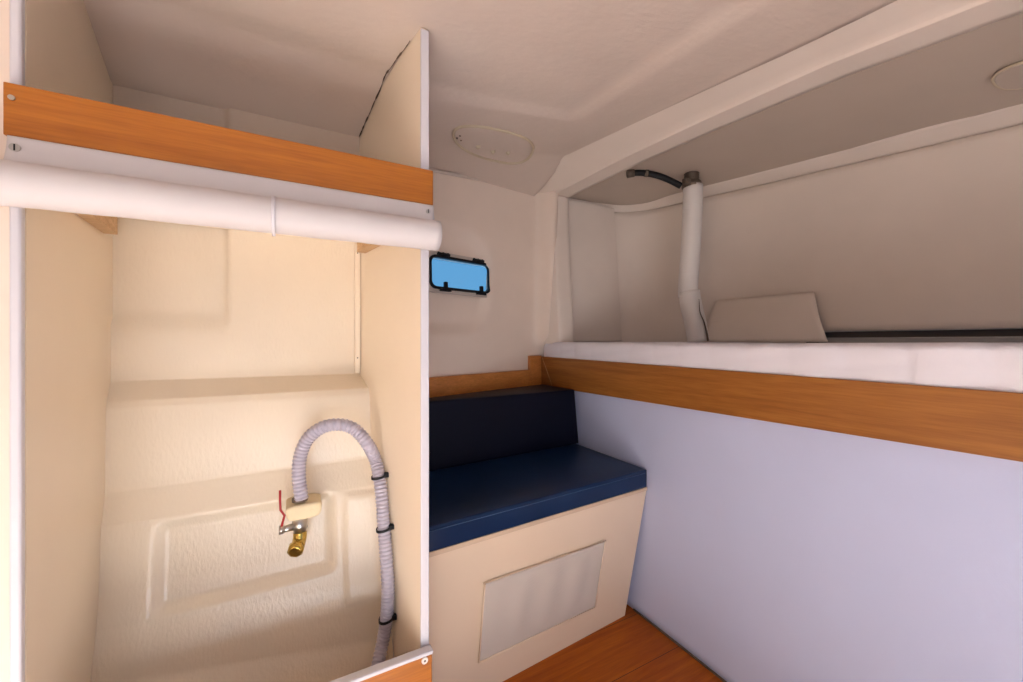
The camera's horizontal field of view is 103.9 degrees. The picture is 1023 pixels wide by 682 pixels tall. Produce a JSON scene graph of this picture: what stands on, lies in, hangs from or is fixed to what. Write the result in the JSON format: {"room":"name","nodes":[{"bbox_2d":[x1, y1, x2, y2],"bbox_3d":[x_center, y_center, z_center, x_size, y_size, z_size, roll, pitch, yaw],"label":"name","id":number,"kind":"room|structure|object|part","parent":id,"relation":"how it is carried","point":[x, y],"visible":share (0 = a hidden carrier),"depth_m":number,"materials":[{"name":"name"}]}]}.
{"room":"boat cabin","nodes":[
{"label":"boat cabin","id":0,"kind":"room"},
{"bbox_2d":[0,0,388,681],"bbox_3d":[-0.805,0.150,0.680,1.230,1.600,0.404,0,0,-28],"label":"wall","id":1,"kind":"structure","parent":0,"point":[228,346],"depth_m":0.89,"materials":[{"name":"beige paint"}]},
{"bbox_2d":[279,490,321,556],"bbox_3d":[-0.471,0.392,0.895,0.084,0.146,0.099,0,0,-28],"label":"valve","id":2,"kind":"object","parent":1,"relation":"attached to","point":[299,512],"visible":0.96,"depth_m":0.87,"materials":[{"name":"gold metal"}]},
{"bbox_3d":[-0.491,0.361,0.857,0.011,0.084,0.012,0,0,-11],"label":"lever","id":3,"kind":"part","parent":2,"relation":"part of","materials":[{"name":"red plastic"}]},
{"bbox_3d":[-0.486,0.406,0.868,0.024,0.015,0.015,0,0,-33],"label":"stem","id":4,"kind":"part","parent":2,"relation":"part of","materials":[{"name":"silver metal"}]},
{"bbox_2d":[83,0,896,195],"bbox_3d":[-0.271,-0.655,0.733,1.720,0.207,1.952,0,0,-28],"label":"ceiling","id":5,"kind":"structure","parent":0,"point":[563,76],"depth_m":0.86,"materials":[{"name":"white plastic"}]},
{"bbox_2d":[452,125,534,164],"bbox_3d":[-0.052,-0.679,1.387,0.223,0.082,0.432,0,0,36],"label":"oval cover","id":6,"kind":"object","parent":5,"relation":"attached to","point":[487,143],"visible":1,"depth_m":1.37,"materials":[{"name":"white plastic"}]},
{"bbox_2d":[429,167,557,376],"bbox_3d":[-0.185,-0.011,1.574,1.125,1.421,0.146,0,0,-42],"label":"wall","id":7,"kind":"structure","parent":0,"point":[514,233],"depth_m":1.71,"materials":[{"name":"white plastic"}]},
{"bbox_2d":[429,250,489,297],"bbox_3d":[-0.198,-0.263,1.601,0.333,0.161,0.037,0,0,-43],"label":"window","id":8,"kind":"structure","parent":7,"relation":"in","point":[453,274],"depth_m":1.59,"materials":[{"name":"blue glass"}]},
{"bbox_3d":[-0.252,-0.213,1.534,0.016,0.028,0.013,0,0,-44],"label":"handle","id":9,"kind":"part","parent":8,"relation":"part of","materials":[{"name":"black plastic"}]},
{"bbox_3d":[-0.205,-0.263,1.608,0.277,0.109,0.011,0,0,-44],"label":"pane","id":10,"kind":"part","parent":8,"relation":"part of","materials":[{"name":"blue glass"}]},
{"bbox_3d":[-0.125,-0.213,1.655,0.016,0.028,0.013,0,0,-44],"label":"handle","id":11,"kind":"part","parent":8,"relation":"part of","materials":[{"name":"black plastic"}]},
{"bbox_2d":[429,168,489,182],"bbox_3d":[-0.220,-0.651,1.569,0.721,0.085,0.014,0,0,-40],"label":"trim","id":12,"kind":"structure","parent":7,"relation":"attached to","point":[433,170],"depth_m":1.56,"materials":[{"name":"white plastic"}]},
{"bbox_2d":[429,355,540,397],"bbox_3d":[-0.183,0.146,1.573,0.023,0.154,0.946,0,0,43],"label":"board","id":13,"kind":"object","parent":7,"relation":"attached to","point":[467,383],"visible":0.43,"depth_m":1.65,"materials":[{"name":"brown wood"}]},
{"bbox_2d":[503,604,722,681],"bbox_3d":[0.173,0.965,-0.162,2.150,0.030,2.750,0,0,-28],"label":"floor","id":14,"kind":"structure","parent":0,"point":[629,648],"depth_m":1.19,"materials":[{"name":"brown wood"}]},
{"bbox_2d":[3,0,432,681],"bbox_3d":[-0.564,0.163,0.897,0.612,1.575,0.604,0,0,-28],"label":"locker","id":15,"kind":"object","parent":14,"relation":"on","point":[59,89],"visible":0.77,"depth_m":0.68,"materials":[{"name":"brown wood"}]},
{"bbox_3d":[-0.769,0.154,0.694,0.030,1.552,0.390,0,0,-32],"label":"panel","id":16,"kind":"part","parent":15,"relation":"part of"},
{"bbox_2d":[0,135,441,250],"bbox_3d":[-0.414,-0.215,0.612,0.624,0.097,0.059,0,0,-28],"label":"curtain","id":17,"kind":"object","parent":15,"relation":"hanging from","point":[34,174],"visible":1,"depth_m":0.58,"materials":[{"name":"white fabric"}]},
{"bbox_2d":[291,418,394,665],"bbox_3d":[-0.364,0.458,0.900,0.216,0.570,0.130,0,0,18],"label":"hose","id":18,"kind":"object","parent":15,"relation":"attached to","point":[300,492],"visible":0.95,"depth_m":0.88,"materials":[{"name":"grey plastic"}]},
{"bbox_2d":[371,472,388,479],"bbox_3d":[-0.305,0.310,0.924,0.037,0.014,0.034,0,0,-28],"label":"cable tie","id":19,"kind":"object","parent":18,"relation":"attached to","point":[386,474],"visible":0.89,"depth_m":0.92,"materials":[{"name":"black plastic"}]},
{"bbox_2d":[376,523,393,533],"bbox_3d":[-0.286,0.419,0.900,0.037,0.014,0.034,0,0,-28],"label":"cable tie","id":20,"kind":"object","parent":18,"relation":"attached to","point":[391,526],"visible":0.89,"depth_m":0.89,"materials":[{"name":"black plastic"}]},
{"bbox_2d":[378,613,396,624],"bbox_3d":[-0.276,0.613,0.888,0.037,0.014,0.034,0,0,-28],"label":"cable tie","id":21,"kind":"object","parent":18,"relation":"attached to","point":[394,617],"visible":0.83,"depth_m":0.88,"materials":[{"name":"black plastic"}]},
{"bbox_3d":[-0.412,0.605,0.648,0.582,0.008,0.018,0,0,-28],"label":"sill trim","id":22,"kind":"part","parent":15,"relation":"part of","materials":[{"name":"brown wood"}]},
{"bbox_3d":[-0.357,0.153,1.026,0.014,1.554,0.587,0,0,-39],"label":"divider panel","id":23,"kind":"part","parent":15,"relation":"part of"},
{"bbox_3d":[-0.173,0.156,0.796,0.017,1.548,0.006,0,0,-28],"label":"edge trim","id":24,"kind":"part","parent":15,"relation":"part of","materials":[{"name":"white plastic"}]},
{"bbox_2d":[429,487,646,681],"bbox_3d":[0.020,0.723,1.325,0.840,0.455,0.425,0,0,-33],"label":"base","id":25,"kind":"object","parent":14,"relation":"on","point":[502,603],"visible":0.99,"depth_m":1.12,"materials":[{"name":"beige wood"}]},
{"bbox_2d":[429,444,646,551],"bbox_3d":[0.033,0.461,1.315,0.817,0.066,0.406,0,0,-33],"label":"seat cushion","id":26,"kind":"object","parent":25,"relation":"on","point":[470,501],"visible":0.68,"depth_m":1.20,"materials":[{"name":"blue leather"}]},
{"bbox_2d":[429,384,577,470],"bbox_3d":[-0.112,0.314,1.573,0.798,0.230,0.257,0,0,-33],"label":"cushion","id":27,"kind":"object","parent":26,"relation":"on","point":[466,428],"visible":0.69,"depth_m":1.48,"materials":[{"name":"blue leather"}]},
{"bbox_3d":[0.105,0.740,1.161,0.439,0.226,0.029,0,0,-33],"label":"fabric panel","id":28,"kind":"part","parent":25,"relation":"part of","materials":[{"name":"white fabric"}]},
{"bbox_3d":[0.115,0.629,1.150,0.444,0.013,0.003,0,0,-33],"label":"cord","id":29,"kind":"part","parent":25,"relation":"part of","materials":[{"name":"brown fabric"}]},
{"bbox_2d":[569,13,1022,204],"bbox_3d":[0.998,-0.607,1.203,0.620,0.247,2.273,0,0,-28],"label":"ceiling","id":30,"kind":"structure","parent":0,"point":[948,80],"depth_m":1.12,"materials":[{"name":"white plastic"}]},
{"bbox_2d":[626,169,681,188],"bbox_3d":[0.589,-0.669,1.649,0.225,0.088,0.033,0,0,6],"label":"cable","id":31,"kind":"object","parent":30,"relation":"attached to","point":[629,173],"visible":0.99,"depth_m":1.64,"materials":[{"name":"rubber"}]},
{"bbox_2d":[678,171,709,341],"bbox_3d":[0.753,-0.344,1.652,0.122,0.706,0.096,0,0,8],"label":"pipe","id":32,"kind":"object","parent":30,"relation":"attached to","point":[689,296],"visible":0.98,"depth_m":1.63,"materials":[{"name":"white plastic"}]},
{"bbox_2d":[539,0,1022,197],"bbox_3d":[0.651,-0.612,0.948,0.247,0.323,2.155,0,0,-28],"label":"beam","id":33,"kind":"structure","parent":30,"relation":"attached to","point":[900,28],"depth_m":0.97,"materials":[{"name":"white plastic"}]},
{"bbox_2d":[991,61,1022,89],"bbox_3d":[1.165,-0.600,0.894,0.156,0.016,0.116,0,0,-28],"label":"round cover","id":34,"kind":"object","parent":30,"relation":"attached to","point":[1010,77],"visible":1,"depth_m":0.91,"materials":[{"name":"white plastic"}]},
{"bbox_2d":[574,391,1022,681],"bbox_3d":[0.827,0.525,0.709,0.025,0.851,2.860,0,0,-28],"label":"wall","id":35,"kind":"structure","parent":0,"point":[767,551],"depth_m":0.92,"materials":[{"name":"white paint"}]},
{"bbox_2d":[633,608,726,681],"bbox_3d":[0.965,0.948,0.431,0.010,0.004,2.240,0,0,-28],"label":"baseboard","id":36,"kind":"structure","parent":35,"relation":"attached to","point":[636,611],"depth_m":1.24,"materials":[{"name":"brown wood"}]},
{"bbox_2d":[541,356,1022,461],"bbox_3d":[0.933,0.143,1.148,0.668,0.140,2.132,0,0,-28],"label":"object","id":37,"kind":"object","parent":35,"relation":"attached to","point":[989,423],"visible":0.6,"depth_m":0.88,"materials":[{"name":"brown wood"}]},
{"bbox_2d":[544,342,1022,392],"bbox_3d":[0.899,0.051,1.152,0.602,0.094,2.072,0,0,-28],"label":"mattress","id":38,"kind":"object","parent":37,"relation":"on","point":[966,365],"visible":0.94,"depth_m":0.87,"materials":[{"name":"white fabric"}]},
{"bbox_2d":[575,124,1022,342],"bbox_3d":[1.157,-0.278,1.305,0.459,0.800,2.274,0,0,-43],"label":"wall","id":39,"kind":"structure","parent":0,"point":[929,237],"depth_m":1.37,"materials":[{"name":"plastic"}]},
{"bbox_2d":[543,196,574,343],"bbox_3d":[0.202,-0.344,1.909,0.135,0.712,0.174,0,0,-28],"label":"post","id":40,"kind":"object","parent":39,"relation":"attached to","point":[561,324],"visible":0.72,"depth_m":1.85,"materials":[{"name":"white plastic"}]},
{"bbox_2d":[568,200,621,340],"bbox_3d":[0.421,-0.345,2.034,0.333,0.690,0.033,0,0,-25],"label":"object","id":41,"kind":"object","parent":39,"relation":"attached to","point":[592,233],"visible":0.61,"depth_m":2.02,"materials":[{"name":"plastic"}]},
{"bbox_2d":[703,292,827,341],"bbox_3d":[1.018,-0.092,1.630,0.074,0.194,0.487,0,0,-28],"label":"flap","id":42,"kind":"object","parent":39,"relation":"attached to","point":[794,317],"visible":0.99,"depth_m":1.60,"materials":[{"name":"plastic"}]},
{"bbox_2d":[568,104,1022,211],"bbox_3d":[1.137,-0.582,1.277,0.455,0.265,2.251,0,0,-42],"label":"trim","id":43,"kind":"structure","parent":39,"relation":"attached to","point":[1011,116],"depth_m":1.33,"materials":[{"name":"white plastic"}]},
{"bbox_2d":[819,336,1022,342],"bbox_3d":[1.426,0.069,0.879,0.035,0.162,1.290,0,0,-28],"label":"trim","id":44,"kind":"structure","parent":39,"relation":"attached to","point":[1005,339],"depth_m":1.20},
{"bbox_2d":[806,329,1022,342],"bbox_3d":[1.448,0.020,1.039,0.065,0.260,1.550,0,0,-28],"label":"wall","id":45,"kind":"structure","parent":0,"point":[986,332],"depth_m":1.24,"materials":[{"name":"black"}]}
]}

